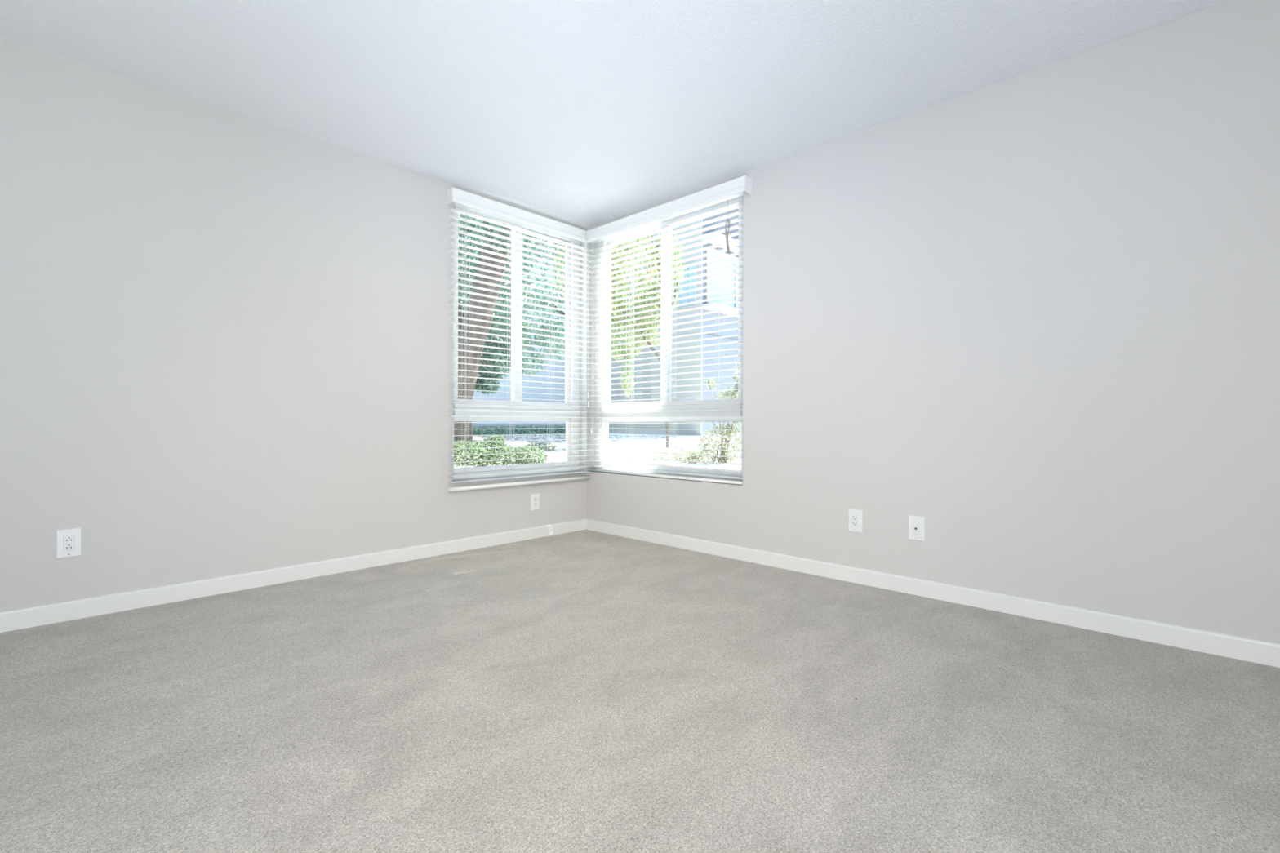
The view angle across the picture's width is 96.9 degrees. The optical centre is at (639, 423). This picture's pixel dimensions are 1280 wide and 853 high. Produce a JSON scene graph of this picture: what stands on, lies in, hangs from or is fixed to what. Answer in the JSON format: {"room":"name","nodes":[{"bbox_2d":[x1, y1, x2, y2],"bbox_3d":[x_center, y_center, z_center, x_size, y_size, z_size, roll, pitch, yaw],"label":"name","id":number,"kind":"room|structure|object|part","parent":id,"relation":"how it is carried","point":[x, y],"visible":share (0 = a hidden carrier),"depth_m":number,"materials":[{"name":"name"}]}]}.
{"room":"empty bedroom","nodes":[
{"label":"empty bedroom","id":0,"kind":"room"},
{"bbox_2d":[0,34,595,611],"bbox_3d":[-1.883,-0.315,3.189,0.150,2.540,4.350,0,0,44],"label":"wall","id":1,"kind":"structure","parent":0,"point":[224,340],"depth_m":2.80,"materials":[{"name":"grey paint"}]},
{"bbox_2d":[55,527,81,559],"bbox_3d":[-2.473,0.520,2.457,0.008,0.124,0.079,0,0,44],"label":"wall outlet","id":2,"kind":"object","parent":1,"relation":"attached to","point":[68,541],"visible":1,"depth_m":2.45,"materials":[{"name":"white plastic"}]},
{"bbox_2d":[63,535,74,551],"bbox_3d":[-2.473,0.520,2.457,0.006,0.066,0.033,0,0,44],"label":"receptacle","id":3,"kind":"object","parent":2,"relation":"attached to","point":[68,540],"depth_m":2.45,"materials":[{"name":"white plastic"}]},
{"bbox_2d":[0,519,586,632],"bbox_3d":[-1.827,0.814,3.132,0.014,0.083,4.050,0,0,44],"label":"baseboard","id":4,"kind":"structure","parent":1,"relation":"attached to","point":[52,613],"depth_m":2.91,"materials":[{"name":"white paint"}]},
{"bbox_2d":[452,202,580,480],"bbox_3d":[-0.914,-0.568,4.255,0.080,1.917,1.170,0,0,44],"label":"window","id":5,"kind":"structure","parent":1,"relation":"in","point":[556,415],"depth_m":4.25,"materials":[{"name":"white plastic"}]},
{"bbox_3d":[-1.080,-0.805,4.067,0.024,1.343,0.552,0,0,44],"label":"sliding sash","id":6,"kind":"part","parent":5,"relation":"part of","materials":[{"name":"glass"}]},
{"bbox_3d":[-0.927,0.149,4.250,0.024,0.390,1.031,0,0,44],"label":"fixed sash","id":7,"kind":"part","parent":5,"relation":"part of","materials":[{"name":"clear glass"}]},
{"bbox_3d":[-0.924,-0.089,4.248,0.077,0.085,1.031,0,0,44],"label":"cross rail","id":8,"kind":"part","parent":5,"relation":"part of","materials":[{"name":"white plastic"}]},
{"bbox_2d":[446,186,591,491],"bbox_3d":[-0.822,-0.538,4.130,0.087,1.978,1.209,0,0,44],"label":"blind","id":9,"kind":"object","parent":5,"relation":"attached to","point":[454,194],"visible":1,"depth_m":4.05,"materials":[{"name":"white plastic"}]},
{"bbox_3d":[-1.189,-1.053,3.692,0.004,0.780,0.049,0,0,36],"label":"tilt cord","id":10,"kind":"part","parent":9,"relation":"part of","materials":[{"name":"white fabric"}]},
{"bbox_3d":[-1.162,-0.526,3.780,0.056,1.903,0.022,0,0,44],"label":"ladder cord","id":11,"kind":"part","parent":9,"relation":"part of","materials":[{"name":"white fabric"}]},
{"bbox_3d":[-1.160,-0.522,3.779,0.001,1.911,0.001,0,0,44],"label":"lift cord","id":12,"kind":"part","parent":9,"relation":"part of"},
{"bbox_3d":[-0.917,-0.521,4.034,0.001,1.911,0.001,0,0,44],"label":"lift cord","id":13,"kind":"part","parent":9,"relation":"part of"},
{"bbox_3d":[-0.918,-0.525,4.036,0.056,1.903,0.022,0,0,44],"label":"ladder cord","id":14,"kind":"part","parent":9,"relation":"part of","materials":[{"name":"white fabric"}]},
{"bbox_3d":[-0.828,0.434,4.133,0.052,0.026,1.196,0,0,44],"label":"rail","id":15,"kind":"part","parent":9,"relation":"part of","materials":[{"name":"white plastic"}]},
{"bbox_3d":[-0.674,-0.524,4.293,0.056,1.903,0.022,0,0,44],"label":"ladder cord","id":16,"kind":"part","parent":9,"relation":"part of","materials":[{"name":"white fabric"}]},
{"bbox_3d":[-0.672,-0.520,4.291,0.001,1.911,0.001,0,0,44],"label":"lift cord","id":17,"kind":"part","parent":9,"relation":"part of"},
{"bbox_3d":[-0.445,-0.520,4.530,0.001,1.911,0.001,0,0,44],"label":"lift cord","id":18,"kind":"part","parent":9,"relation":"part of","materials":[{"name":"white fabric"}]},
{"bbox_3d":[-0.446,-0.524,4.532,0.056,1.903,0.022,0,0,44],"label":"ladder cord","id":19,"kind":"part","parent":9,"relation":"part of","materials":[{"name":"white fabric"}]},
{"bbox_3d":[-0.766,-0.804,4.433,0.024,1.343,0.547,0,0,44],"label":"sliding sash","id":20,"kind":"part","parent":5,"relation":"part of","materials":[{"name":"glass"}]},
{"bbox_2d":[530,493,539,511],"bbox_3d":[-0.781,0.589,4.236,0.008,0.124,0.079,0,0,44],"label":"wall outlet","id":21,"kind":"object","parent":1,"relation":"attached to","point":[535,498],"visible":1,"depth_m":4.23,"materials":[{"name":"white plastic"}]},
{"bbox_2d":[0,0,1229,228],"bbox_3d":[-0.212,-1.730,1.604,4.750,0.300,4.350,0,0,44],"label":"ceiling","id":22,"kind":"structure","parent":0,"point":[585,113],"depth_m":2.51,"materials":[{"name":"white paint"}]},
{"bbox_2d":[0,529,1279,852],"bbox_3d":[-0.220,0.910,1.604,4.450,0.100,4.050,0,0,44],"label":"floor","id":23,"kind":"structure","parent":0,"point":[584,691],"depth_m":1.66,"materials":[{"name":"carpet"}]},
{"bbox_2d":[586,0,1279,643],"bbox_3d":[1.285,-0.305,3.074,4.600,2.540,0.150,0,0,44],"label":"wall","id":24,"kind":"structure","parent":0,"point":[1033,317],"depth_m":2.50,"materials":[{"name":"grey paint"}]},
{"bbox_2d":[594,195,743,480],"bbox_3d":[0.183,-0.565,4.169,1.492,1.917,0.080,0,0,44],"label":"window","id":25,"kind":"structure","parent":24,"relation":"in","point":[648,416],"depth_m":4.15,"materials":[{"name":"white plastic"}]},
{"bbox_3d":[-0.022,-0.802,4.386,0.680,1.343,0.024,0,0,44],"label":"sliding sash","id":26,"kind":"part","parent":25,"relation":"part of","materials":[{"name":"glass"}]},
{"bbox_2d":[585,174,751,484],"bbox_3d":[0.124,-0.564,4.059,1.553,1.916,0.137,0,0,44],"label":"blind","id":27,"kind":"object","parent":25,"relation":"attached to","point":[735,188],"visible":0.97,"depth_m":4.00,"materials":[{"name":"white plastic"}]},
{"bbox_3d":[-0.325,-0.548,4.539,0.001,1.853,0.001,0,0,44],"label":"lift cord","id":28,"kind":"part","parent":27,"relation":"part of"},
{"bbox_3d":[-0.323,-0.552,4.541,0.022,1.846,0.056,0,0,44],"label":"ladder cord","id":29,"kind":"part","parent":27,"relation":"part of","materials":[{"name":"white fabric"}]},
{"bbox_3d":[-0.076,-0.548,4.303,0.001,1.853,0.001,0,0,44],"label":"lift cord","id":30,"kind":"part","parent":27,"relation":"part of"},
{"bbox_3d":[-0.075,-0.551,4.304,0.022,1.846,0.056,0,0,44],"label":"ladder cord","id":31,"kind":"part","parent":27,"relation":"part of","materials":[{"name":"white fabric"}]},
{"bbox_3d":[0.125,0.379,4.111,1.480,0.022,0.052,0,0,44],"label":"rail","id":32,"kind":"part","parent":27,"relation":"part of","materials":[{"name":"white plastic"}]},
{"bbox_3d":[0.227,-0.547,4.015,0.001,1.853,0.001,0,0,44],"label":"lift cord","id":33,"kind":"part","parent":27,"relation":"part of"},
{"bbox_3d":[0.228,-0.550,4.016,0.022,1.846,0.056,0,0,44],"label":"ladder cord","id":34,"kind":"part","parent":27,"relation":"part of","materials":[{"name":"white fabric"}]},
{"bbox_3d":[0.524,-0.546,3.732,0.001,1.853,0.001,0,0,44],"label":"lift cord","id":35,"kind":"part","parent":27,"relation":"part of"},
{"bbox_3d":[0.525,-0.549,3.734,0.022,1.846,0.056,0,0,44],"label":"ladder cord","id":36,"kind":"part","parent":27,"relation":"part of","materials":[{"name":"white fabric"}]},
{"bbox_3d":[0.197,-0.086,4.155,1.317,0.085,0.077,0,0,44],"label":"cross rail","id":37,"kind":"part","parent":25,"relation":"part of","materials":[{"name":"white plastic"}]},
{"bbox_3d":[0.198,0.153,4.157,1.317,0.390,0.024,0,0,44],"label":"fixed sash","id":38,"kind":"part","parent":25,"relation":"part of","materials":[{"name":"clear glass"}]},
{"bbox_3d":[0.414,-0.800,3.937,0.705,1.343,0.024,0,0,44],"label":"sliding sash","id":39,"kind":"part","parent":25,"relation":"part of","materials":[{"name":"glass"}]},
{"bbox_2d":[848,508,862,533],"bbox_3d":[1.166,0.530,3.075,0.079,0.124,0.008,0,0,44],"label":"wall outlet","id":40,"kind":"object","parent":24,"relation":"attached to","point":[855,516],"visible":1,"depth_m":3.07,"materials":[{"name":"white plastic"}]},
{"bbox_2d":[852,514,857,527],"bbox_3d":[1.166,0.530,3.076,0.033,0.066,0.006,0,0,44],"label":"receptacle","id":41,"kind":"object","parent":40,"relation":"attached to","point":[855,517],"depth_m":3.07,"materials":[{"name":"white plastic"}]},
{"bbox_2d":[907,515,924,542],"bbox_3d":[1.390,0.531,2.857,0.079,0.124,0.015,0,0,44],"label":"cable jack","id":42,"kind":"object","parent":24,"relation":"attached to","point":[916,524],"visible":1,"depth_m":2.86,"materials":[{"name":"white plastic"}]},
{"bbox_2d":[586,519,1279,667],"bbox_3d":[1.176,0.823,3.061,4.436,0.083,0.014,0,0,44],"label":"baseboard","id":43,"kind":"structure","parent":24,"relation":"attached to","point":[1233,646],"depth_m":2.61,"materials":[{"name":"white paint"}]},
{"label":"outside","id":44,"kind":"structure","parent":0,"visible":0},
{"bbox_2d":[453,433,741,470],"bbox_3d":[-0.629,0.332,12.380,29.000,0.249,29.000,0,0,44],"label":"ground","id":45,"kind":"structure","parent":44,"point":[735,467],"depth_m":8.37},
{"bbox_2d":[453,440,489,466],"bbox_3d":[-1.730,0.340,5.543,0.580,0.370,0.479,0,0,44],"label":"shrub","id":46,"kind":"object","parent":45,"relation":"on","point":[464,458],"visible":0.48,"depth_m":5.44,"materials":[{"name":"green plant"}]},
{"bbox_2d":[466,434,517,466],"bbox_3d":[-1.512,0.322,5.759,0.574,0.414,0.492,0,0,44],"label":"shrub","id":47,"kind":"object","parent":45,"relation":"on","point":[485,444],"visible":0.61,"depth_m":5.66,"materials":[{"name":"green plant"}]},
{"bbox_2d":[453,213,538,450],"bbox_3d":[-1.502,-2.077,7.935,3.530,4.986,2.524,0,0,-3],"label":"tree","id":48,"kind":"object","parent":45,"relation":"on","point":[473,367],"visible":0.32,"depth_m":7.32,"materials":[{"name":"green plant"}]},
{"bbox_2d":[457,215,546,377],"bbox_3d":[-2.672,-1.782,9.355,2.038,4.178,2.415,0,0,44],"label":"tree","id":49,"kind":"object","parent":45,"relation":"on","point":[460,320],"visible":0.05,"depth_m":9.40,"materials":[{"name":"green plant"}]},
{"bbox_2d":[460,243,565,433],"bbox_3d":[-5.317,-1.595,10.275,0.380,4.480,11.579,0,0,44],"label":"building","id":50,"kind":"structure","parent":45,"relation":"on","point":[499,394],"depth_m":13.15,"materials":[{"name":"blue paint"}]},
{"bbox_2d":[472,424,565,435],"bbox_3d":[-2.881,0.173,11.754,3.710,0.315,0.453,0,0,-45],"label":"hedge","id":51,"kind":"object","parent":45,"relation":"on","point":[477,432],"visible":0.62,"depth_m":11.97,"materials":[{"name":"green plant"}]},
{"bbox_2d":[504,444,548,464],"bbox_3d":[-1.183,0.375,5.899,0.505,0.293,0.453,0,0,44],"label":"shrub","id":52,"kind":"object","parent":45,"relation":"on","point":[519,455],"visible":0.46,"depth_m":5.80,"materials":[{"name":"green plant"}]},
{"bbox_2d":[493,237,565,376],"bbox_3d":[-1.546,-1.624,9.999,1.857,3.864,2.205,0,0,44],"label":"tree","id":53,"kind":"object","parent":45,"relation":"on","point":[530,295],"visible":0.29,"depth_m":9.83,"materials":[{"name":"green plant"}]},
{"bbox_2d":[524,442,556,451],"bbox_3d":[-1.349,0.334,7.559,0.364,0.180,0.570,0,0,44],"label":"shrub","id":54,"kind":"object","parent":45,"relation":"on","point":[535,443],"visible":0.48,"depth_m":7.52,"materials":[{"name":"green plant"}]},
{"bbox_2d":[453,434,741,470],"bbox_3d":[-0.884,0.341,8.131,7.585,0.196,7.598,0,0,44],"label":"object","id":55,"kind":"object","parent":45,"relation":"on","point":[511,436],"visible":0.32,"depth_m":8.84,"materials":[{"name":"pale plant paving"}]},
{"bbox_2d":[552,232,684,447],"bbox_3d":[-0.320,-1.375,8.518,1.980,3.572,1.149,0,0,-5],"label":"tree","id":56,"kind":"object","parent":45,"relation":"on","point":[674,296],"visible":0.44,"depth_m":8.40,"materials":[{"name":"green plant"}]},
{"bbox_2d":[524,208,741,435],"bbox_3d":[1.343,-2.190,16.702,8.350,5.710,7.750,0,0,44],"label":"building","id":57,"kind":"structure","parent":45,"relation":"on","point":[623,428],"depth_m":12.41,"materials":[{"name":"blue paint"}]},
{"bbox_3d":[1.026,-2.936,12.224,0.440,0.840,0.013,0,0,44],"label":"pane","id":58,"kind":"part","parent":57,"relation":"part of","materials":[{"name":"clear glass"}]},
{"bbox_3d":[2.162,-3.152,12.868,0.013,1.080,2.060,0,0,44],"label":"pane","id":59,"kind":"part","parent":57,"relation":"part of","materials":[{"name":"clear glass"}]},
{"bbox_2d":[651,448,717,463],"bbox_3d":[0.489,0.380,6.189,0.762,0.228,0.612,0,0,44],"label":"shrub","id":60,"kind":"object","parent":45,"relation":"on","point":[686,457],"visible":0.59,"depth_m":6.12,"materials":[{"name":"green plant"}]},
{"bbox_2d":[697,363,741,462],"bbox_3d":[0.888,-0.125,6.013,0.575,1.175,0.596,0,0,-32],"label":"shrub","id":61,"kind":"object","parent":45,"relation":"on","point":[727,433],"visible":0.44,"depth_m":5.96,"materials":[{"name":"green plant"}]},
{"bbox_3d":[0.819,0.006,6.058,0.183,0.906,0.042,0,0,13],"label":"stem","id":62,"kind":"part","parent":61,"relation":"part of","materials":[{"name":"plant"}]},
{"bbox_3d":[0.906,0.299,5.934,0.041,0.326,0.146,0,0,0],"label":"stem","id":63,"kind":"part","parent":61,"relation":"part of","materials":[{"name":"plant"}]},
{"bbox_3d":[0.939,0.198,5.956,0.246,0.524,0.082,0,0,44],"label":"stem","id":64,"kind":"part","parent":61,"relation":"part of","materials":[{"name":"green plant"}]},
{"bbox_3d":[0.965,-0.056,6.004,0.206,1.030,0.164,0,0,44],"label":"stem","id":65,"kind":"part","parent":61,"relation":"part of","materials":[{"name":"plant"}]},
{"bbox_3d":[0.975,0.085,5.986,0.191,0.751,0.097,0,0,44],"label":"stem","id":66,"kind":"part","parent":61,"relation":"part of","materials":[{"name":"plant"}]},
{"bbox_3d":[0.974,-0.056,5.986,0.210,1.030,0.115,0,0,44],"label":"stem","id":67,"kind":"part","parent":61,"relation":"part of","materials":[{"name":"green plant"}]}
]}

